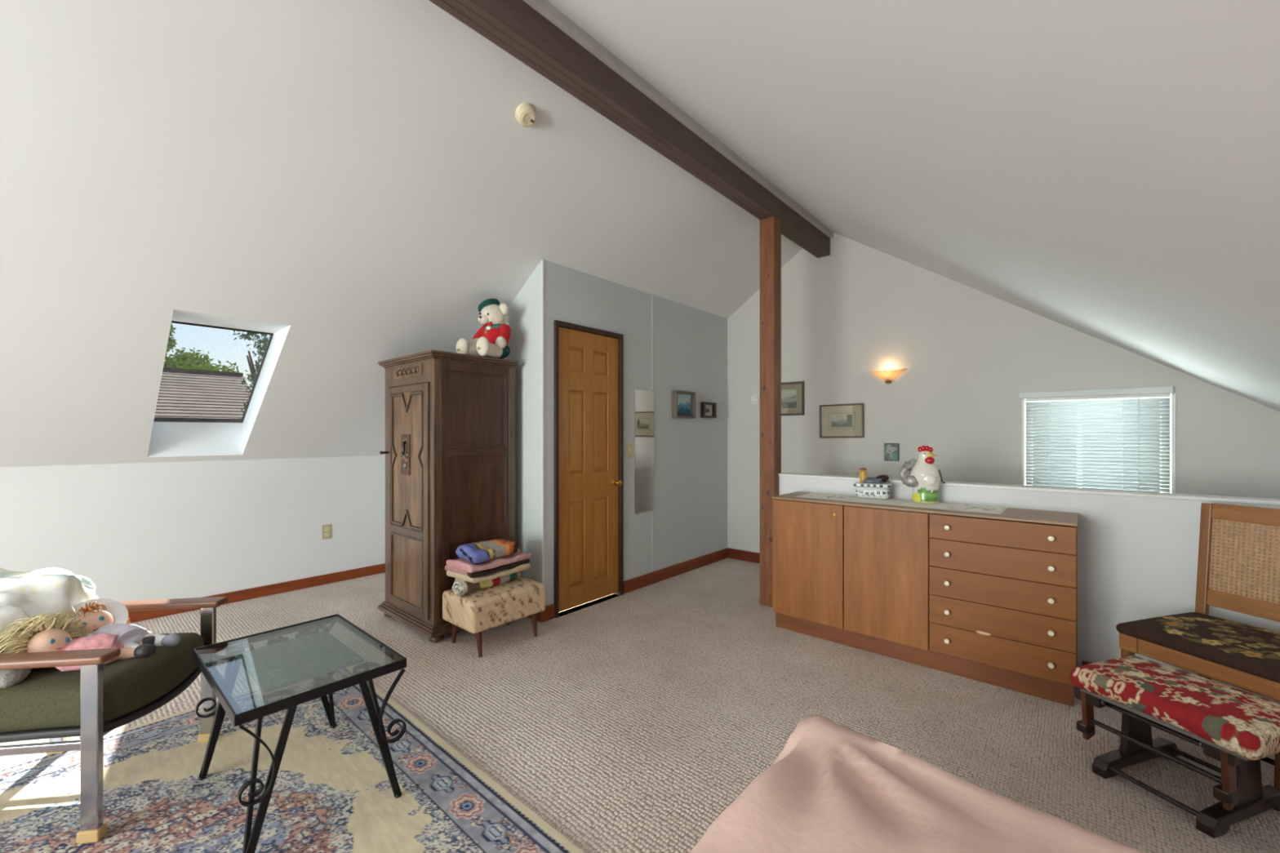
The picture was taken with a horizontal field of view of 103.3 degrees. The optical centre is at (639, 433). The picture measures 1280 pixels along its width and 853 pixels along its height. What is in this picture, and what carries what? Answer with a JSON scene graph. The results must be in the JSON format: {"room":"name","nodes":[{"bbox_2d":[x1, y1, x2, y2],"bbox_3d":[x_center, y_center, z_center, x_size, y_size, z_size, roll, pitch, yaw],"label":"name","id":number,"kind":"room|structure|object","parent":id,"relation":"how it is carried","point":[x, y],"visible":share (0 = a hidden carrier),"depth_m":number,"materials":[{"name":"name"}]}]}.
{"room":"bedroom","nodes":[
{"label":"bedroom","id":0,"kind":"room"},
{"bbox_2d":[0,455,385,600],"bbox_3d":[-3.524,0.780,3.444,0.120,1.200,8.750,0,0,41],"label":"wall","id":1,"kind":"structure","parent":0,"point":[184,529],"depth_m":3.67,"materials":[{"name":"white paint"}]},
{"bbox_2d":[128,563,385,622],"bbox_3d":[-4.259,1.239,2.499,0.016,0.082,6.160,0,0,41],"label":"baseboard","id":2,"kind":"structure","parent":1,"relation":"attached to","point":[270,589],"depth_m":4.04,"materials":[{"name":"brown wood"}]},
{"bbox_2d":[322,524,331,539],"bbox_3d":[-2.672,0.837,4.322,0.009,0.122,0.072,0,0,41],"label":"wall outlet","id":3,"kind":"object","parent":1,"relation":"attached to","point":[326,529],"visible":1,"depth_m":4.32,"materials":[{"name":"beige plastic"}]},
{"bbox_2d":[503,272,533,579],"bbox_3d":[-1.457,0.093,4.207,1.990,2.473,0.100,0,0,41],"label":"wall","id":4,"kind":"structure","parent":0,"point":[520,312],"depth_m":3.59,"materials":[{"name":"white paint"}]},
{"bbox_2d":[526,612,540,622],"bbox_3d":[-1.457,1.230,4.131,2.090,0.100,0.016,0,0,41],"label":"baseboard","id":5,"kind":"structure","parent":4,"relation":"attached to","point":[539,613],"depth_m":3.45,"materials":[{"name":"brown wood"}]},
{"bbox_2d":[533,258,727,606],"bbox_3d":[0.101,0.060,4.398,0.105,2.540,2.442,0,0,41],"label":"wall","id":6,"kind":"structure","parent":0,"point":[669,345],"depth_m":4.35,"materials":[{"name":"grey paint"}]},
{"bbox_2d":[540,604,554,622],"bbox_3d":[-0.633,1.230,3.474,0.016,0.100,0.111,0,0,41],"label":"baseboard","id":7,"kind":"structure","parent":6,"relation":"attached to","point":[548,614],"depth_m":3.47,"materials":[{"name":"brown wood"}]},
{"bbox_2d":[554,320,623,617],"bbox_3d":[-0.363,0.245,3.777,0.128,2.070,0.691,0,0,41],"label":"door","id":8,"kind":"structure","parent":6,"relation":"in","point":[588,362],"depth_m":3.77,"materials":[{"name":"brown wood"}]},
{"bbox_2d":[626,442,631,457],"bbox_3d":[-0.086,0.134,4.101,0.013,0.122,0.072,0,0,41],"label":"light switch","id":9,"kind":"object","parent":6,"relation":"attached to","point":[628,445],"visible":1,"depth_m":4.10,"materials":[{"name":"beige plastic"}]},
{"bbox_2d":[634,388,653,514],"bbox_3d":[0.039,0.145,4.248,0.009,1.036,0.248,0,0,41],"label":"wall mirror","id":10,"kind":"object","parent":6,"relation":"attached to","point":[643,399],"visible":1,"depth_m":4.24,"materials":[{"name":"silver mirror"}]},
{"bbox_2d":[623,547,728,593],"bbox_3d":[0.391,1.230,4.646,0.016,0.100,1.588,0,0,41],"label":"baseboard","id":11,"kind":"structure","parent":6,"relation":"attached to","point":[633,584],"depth_m":4.52,"materials":[{"name":"brown wood"}]},
{"bbox_2d":[671,390,695,418],"bbox_3d":[0.404,-0.265,4.633,0.050,0.245,0.300,0,0,41],"label":"framed piece","id":12,"kind":"object","parent":6,"relation":"attached to","point":[683,402],"visible":1,"depth_m":4.65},
{"bbox_2d":[677,393,690,416],"bbox_3d":[0.389,-0.265,4.646,0.001,0.205,0.260,0,0,41],"label":"print","id":13,"kind":"object","parent":12,"relation":"attached to","point":[683,400],"depth_m":4.66},
{"bbox_2d":[700,401,716,417],"bbox_3d":[0.672,-0.230,4.944,0.045,0.150,0.215,0,0,41],"label":"framed piece","id":14,"kind":"object","parent":6,"relation":"attached to","point":[708,410],"visible":1,"depth_m":4.94,"materials":[{"name":"black wood"}]},
{"bbox_2d":[705,404,712,415],"bbox_3d":[0.659,-0.230,4.955,0.001,0.110,0.175,0,0,41],"label":"print","id":15,"kind":"object","parent":14,"relation":"attached to","point":[708,408],"depth_m":4.98},
{"bbox_2d":[0,0,1279,466],"bbox_3d":[-1.148,-0.880,1.368,7.390,2.457,9.150,0,0,41],"label":"ceiling","id":16,"kind":"structure","parent":0,"point":[359,177],"depth_m":2.17,"materials":[{"name":"white paint"}]},
{"bbox_2d":[147,309,290,457],"bbox_3d":[-2.730,-0.250,3.248,1.225,0.820,0.520,0,0,41],"label":"window","id":17,"kind":"structure","parent":16,"relation":"attached to","point":[170,436],"depth_m":3.54,"materials":[{"name":"paint"}]},
{"bbox_2d":[515,102,537,127],"bbox_3d":[-0.576,-1.607,2.559,0.109,0.088,0.105,0,0,-25],"label":"smoke detector","id":18,"kind":"object","parent":16,"relation":"attached to","point":[526,114],"visible":1,"depth_m":2.53,"materials":[{"name":"beige plastic"}]},
{"bbox_2d":[428,0,833,257],"bbox_3d":[-1.143,-1.760,1.350,0.147,0.316,8.570,0,0,41],"label":"ridge beam","id":19,"kind":"structure","parent":16,"relation":"attached to","point":[535,33],"depth_m":2.52,"materials":[{"name":"brown wood"}]},
{"bbox_2d":[0,557,1279,852],"bbox_3d":[-1.148,1.340,1.368,6.390,0.120,8.750,0,0,41],"label":"floor","id":20,"kind":"structure","parent":0,"point":[630,722],"depth_m":2.31,"materials":[{"name":"carpet"}]},
{"bbox_2d":[0,666,584,852],"bbox_3d":[-1.841,1.274,0.811,2.360,0.011,3.290,0,0,41],"label":"area rug","id":21,"kind":"object","parent":20,"relation":"on","point":[332,793],"visible":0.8,"depth_m":1.79,"materials":[{"name":"multicoloured fabric"}]},
{"bbox_2d":[0,596,227,844],"bbox_3d":[-2.119,0.933,1.787,0.856,0.670,0.588,0,0,-8],"label":"armchair","id":22,"kind":"object","parent":21,"relation":"on","point":[88,703],"visible":0.73,"depth_m":1.60,"materials":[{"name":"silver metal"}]},
{"bbox_2d":[0,668,29,688],"bbox_3d":[-2.093,0.758,1.606,0.246,0.096,0.093,0,0,-8],"label":"plush","id":23,"kind":"object","parent":22,"relation":"on","point":[8,677],"visible":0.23,"depth_m":1.60},
{"bbox_2d":[0,567,98,672],"bbox_3d":[-2.245,0.667,1.773,0.468,0.332,0.465,0,0,-8],"label":"blanket","id":24,"kind":"object","parent":22,"relation":"on","point":[23,594],"visible":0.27,"depth_m":1.82,"materials":[{"name":"fabric"}]},
{"bbox_2d":[0,611,155,671],"bbox_3d":[-1.939,0.718,1.744,0.419,0.230,0.232,0,0,-36],"label":"doll","id":25,"kind":"object","parent":22,"relation":"on","point":[62,637],"visible":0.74,"depth_m":1.70,"materials":[{"name":"pink fabric"}]},
{"bbox_2d":[0,632,203,732],"bbox_3d":[-1.982,0.874,1.806,0.569,0.178,0.480,0,0,-8],"label":"seat cushion","id":26,"kind":"object","parent":22,"relation":"on","point":[48,700],"depth_m":1.66,"materials":[{"name":"green fabric"}]},
{"bbox_2d":[70,598,180,657],"bbox_3d":[-1.917,0.723,1.859,0.393,0.203,0.189,0,0,6],"label":"doll","id":27,"kind":"object","parent":22,"relation":"on","point":[100,615],"visible":0.66,"depth_m":1.86,"materials":[{"name":"white fabric"}]},
{"bbox_2d":[193,613,406,852],"bbox_3d":[-1.228,1.029,1.817,0.696,0.482,0.480,0,0,41],"label":"side table","id":28,"kind":"object","parent":21,"relation":"on","point":[284,662],"visible":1,"depth_m":1.74,"materials":[{"name":"black metal"}]},
{"bbox_2d":[377,349,519,642],"bbox_3d":[-1.350,0.388,3.524,0.782,1.785,0.659,0,0,41],"label":"wardrobe","id":29,"kind":"object","parent":20,"relation":"on","point":[450,451],"visible":0.87,"depth_m":3.28,"materials":[{"name":"brown wood"}]},
{"bbox_2d":[456,298,511,359],"bbox_3d":[-1.034,-0.718,3.446,0.308,0.423,0.321,0,0,21],"label":"teddy bear","id":30,"kind":"object","parent":29,"relation":"on","point":[491,340],"visible":0.96,"depth_m":3.42},
{"bbox_2d":[442,576,545,657],"bbox_3d":[-0.900,1.107,3.150,0.360,0.349,0.520,0,0,41],"label":"footstool","id":31,"kind":"object","parent":20,"relation":"on","point":[475,611],"visible":0.85,"depth_m":3.00,"materials":[{"name":"beige fabric"}]},
{"bbox_2d":[452,571,521,595],"bbox_3d":[-0.970,0.893,3.140,0.258,0.095,0.456,0,0,41],"label":"rolled blanket","id":32,"kind":"object","parent":31,"relation":"on","point":[460,587],"visible":0.47,"depth_m":3.00,"materials":[{"name":"fabric"}]},
{"bbox_2d":[444,548,531,583],"bbox_3d":[-0.942,0.807,3.153,0.303,0.120,0.454,0,0,38],"label":"folded blanket","id":33,"kind":"object","parent":32,"relation":"on","point":[463,569],"visible":0.87,"depth_m":3.03,"materials":[{"name":"fabric"}]},
{"bbox_2d":[455,538,518,564],"bbox_3d":[-0.944,0.719,3.145,0.224,0.092,0.341,0,0,39],"label":"folded blanket","id":34,"kind":"object","parent":33,"relation":"on","point":[482,551],"visible":1,"depth_m":3.08,"materials":[{"name":"fabric"}]},
{"bbox_2d":[760,216,781,607],"bbox_3d":[0.980,-0.161,3.804,0.120,2.882,0.122,0,0,41],"label":"wooden post","id":35,"kind":"object","parent":20,"relation":"on","point":[771,227],"visible":0.97,"depth_m":3.76,"materials":[{"name":"brown wood"}]},
{"bbox_2d":[688,714,1146,852],"bbox_3d":[0.281,0.987,-0.072,1.819,0.586,2.512,0,0,41],"label":"bed","id":36,"kind":"object","parent":20,"relation":"on","point":[833,787],"visible":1,"depth_m":0.96,"materials":[{"name":"fabric"}]},
{"bbox_2d":[772,491,1078,706],"bbox_3d":[1.576,0.848,2.993,1.530,0.864,0.439,0,0,41],"label":"dresser","id":37,"kind":"object","parent":20,"relation":"on","point":[989,598],"visible":0.99,"depth_m":2.73,"materials":[{"name":"brown wood"}]},
{"bbox_2d":[796,492,1006,514],"bbox_3d":[1.545,0.415,3.094,1.110,0.004,0.300,0,0,41],"label":"table runner","id":38,"kind":"object","parent":37,"relation":"on","point":[961,507],"visible":0.91,"depth_m":2.99,"materials":[{"name":"beige fabric"}]},
{"bbox_2d":[853,467,892,499],"bbox_3d":[1.493,0.317,3.244,0.216,0.193,0.140,0,0,31],"label":"box","id":39,"kind":"object","parent":38,"relation":"on","point":[868,487],"visible":1,"depth_m":3.20,"materials":[{"name":"ceramic"}]},
{"bbox_2d":[898,445,945,503],"bbox_3d":[1.706,0.242,3.067,0.250,0.342,0.141,0,0,36],"label":"jar","id":40,"kind":"object","parent":38,"relation":"on","point":[924,478],"visible":1,"depth_m":3.02,"materials":[{"name":"ceramic"}]},
{"bbox_2d":[1070,655,1279,838],"bbox_3d":[1.954,1.077,1.792,0.490,0.407,0.500,0,0,-18],"label":"ottoman","id":41,"kind":"object","parent":20,"relation":"on","point":[1238,729],"visible":1,"depth_m":1.70,"materials":[{"name":"red fabric"}]},
{"bbox_2d":[1070,655,1279,759],"bbox_3d":[1.902,0.922,1.775,0.380,0.098,0.500,0,0,-18],"label":"cushion","id":42,"kind":"object","parent":41,"relation":"on","point":[1242,724],"depth_m":1.69,"materials":[{"name":"red fabric"}]},
{"bbox_2d":[1115,502,1279,719],"bbox_3d":[2.372,0.796,1.986,0.590,0.969,0.524,0,0,-16],"label":"cane chair","id":43,"kind":"object","parent":20,"relation":"on","point":[1244,656],"visible":0.98,"depth_m":2.10,"materials":[{"name":"brown wood"}]},
{"bbox_2d":[727,232,1279,553],"bbox_3d":[1.717,-0.279,4.648,6.190,3.218,0.160,0,0,41],"label":"wall","id":44,"kind":"structure","parent":0,"point":[967,353],"depth_m":4.06,"materials":[{"name":"paint"}]},
{"bbox_2d":[728,547,759,563],"bbox_3d":[1.307,1.230,4.889,1.044,0.100,0.016,0,0,41],"label":"baseboard","id":45,"kind":"structure","parent":44,"relation":"attached to","point":[753,557],"depth_m":5.10,"materials":[{"name":"brown wood"}]},
{"bbox_2d":[751,395,757,404],"bbox_3d":[1.137,-0.338,5.032,0.068,0.085,0.024,0,0,41],"label":"wall thermostat","id":46,"kind":"object","parent":44,"relation":"attached to","point":[754,398],"visible":1,"depth_m":5.02,"materials":[{"name":"white plastic"}]},
{"bbox_2d":[781,381,804,415],"bbox_3d":[1.405,-0.330,4.800,0.310,0.315,0.020,0,0,41],"label":"framed print","id":47,"kind":"object","parent":44,"relation":"attached to","point":[792,393],"visible":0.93,"depth_m":4.77,"materials":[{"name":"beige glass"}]},
{"bbox_2d":[819,403,864,438],"bbox_3d":[1.778,-0.112,4.474,0.388,0.302,0.020,0,0,41],"label":"framed print","id":48,"kind":"object","parent":44,"relation":"attached to","point":[836,420],"visible":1,"depth_m":4.47,"materials":[{"name":"beige paper"}]},
{"bbox_2d":[831,414,852,427],"bbox_3d":[1.780,-0.112,4.477,0.188,0.111,0.001,0,0,41],"label":"print","id":49,"kind":"object","parent":48,"relation":"attached to","point":[837,420],"depth_m":4.47},
{"bbox_2d":[871,368,906,383],"bbox_3d":[2.043,-0.479,4.185,0.284,0.122,0.108,0,0,41],"label":"wall sconce","id":50,"kind":"object","parent":44,"relation":"attached to","point":[887,375],"visible":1,"depth_m":4.17,"materials":[{"name":"orange glass"}]},
{"bbox_2d":[884,443,898,461],"bbox_3d":[2.089,0.152,4.205,0.112,0.146,0.016,0,0,41],"label":"framed picture","id":51,"kind":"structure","parent":44,"relation":"attached to","point":[891,450],"depth_m":4.20,"materials":[{"name":"paint"}]},
{"bbox_2d":[1022,393,1176,493],"bbox_3d":[3.080,0.165,3.442,0.762,0.830,0.162,0,0,41],"label":"window","id":52,"kind":"structure","parent":44,"relation":"in","point":[1173,395],"depth_m":3.24,"materials":[{"name":"white plastic"}]},
{"bbox_2d":[1018,386,1173,493],"bbox_3d":[3.007,0.133,3.380,0.762,0.855,0.048,0,0,41],"label":"window blind","id":53,"kind":"object","parent":52,"relation":"attached to","point":[1037,415],"visible":0.77,"depth_m":3.35,"materials":[{"name":"white plastic"}]},
{"bbox_2d":[778,475,1279,703],"bbox_3d":[2.219,0.797,2.829,3.040,0.965,0.120,0,0,41],"label":"wall","id":54,"kind":"structure","parent":0,"point":[1138,557],"depth_m":2.56,"materials":[{"name":"white paint"}]},
{"bbox_2d":[778,472,1279,505],"bbox_3d":[2.217,0.306,2.830,3.045,0.018,0.136,0,0,41],"label":"trim","id":55,"kind":"structure","parent":54,"relation":"on","point":[1037,488],"depth_m":2.66,"materials":[{"name":"white paint"}]},
{"bbox_2d":[1082,661,1092,665],"bbox_3d":[2.818,1.235,2.215,1.330,0.090,0.016,0,0,41],"label":"baseboard","id":56,"kind":"structure","parent":54,"relation":"attached to","point":[1084,663],"depth_m":2.64,"materials":[{"name":"brown wood"}]},
{"label":"outside","id":57,"kind":"structure","parent":0,"visible":0},
{"bbox_3d":[-4.242,4.380,10.345,100.000,0.200,90.000,0,0,41],"label":"ground","id":58,"kind":"structure","parent":57,"visible":0},
{"bbox_2d":[165,324,177,352],"bbox_3d":[-16.684,-0.021,16.936,1.765,8.611,2.062,0,0,-33],"label":"tree","id":59,"kind":"object","parent":58,"relation":"on","point":[171,344],"visible":0.06,"depth_m":17.67,"materials":[{"name":"green plant"}]},
{"bbox_2d":[154,367,250,418],"bbox_3d":[-10.757,1.470,8.966,6.000,5.620,5.950,0,0,41],"label":"house","id":60,"kind":"structure","parent":58,"relation":"on","point":[183,393],"depth_m":9.94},
{"bbox_2d":[163,347,246,380],"bbox_3d":[-13.141,0.901,14.619,2.556,6.769,2.422,0,0,-17],"label":"tree","id":61,"kind":"object","parent":58,"relation":"on","point":[186,360],"visible":0.31,"depth_m":14.27,"materials":[{"name":"green plant"}]},
{"bbox_2d":[232,330,270,417],"bbox_3d":[-5.914,0.946,8.463,1.345,6.680,1.684,0,0,-11],"label":"tree","id":62,"kind":"object","parent":58,"relation":"on","point":[252,375],"visible":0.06,"depth_m":8.17,"materials":[{"name":"green plant"}]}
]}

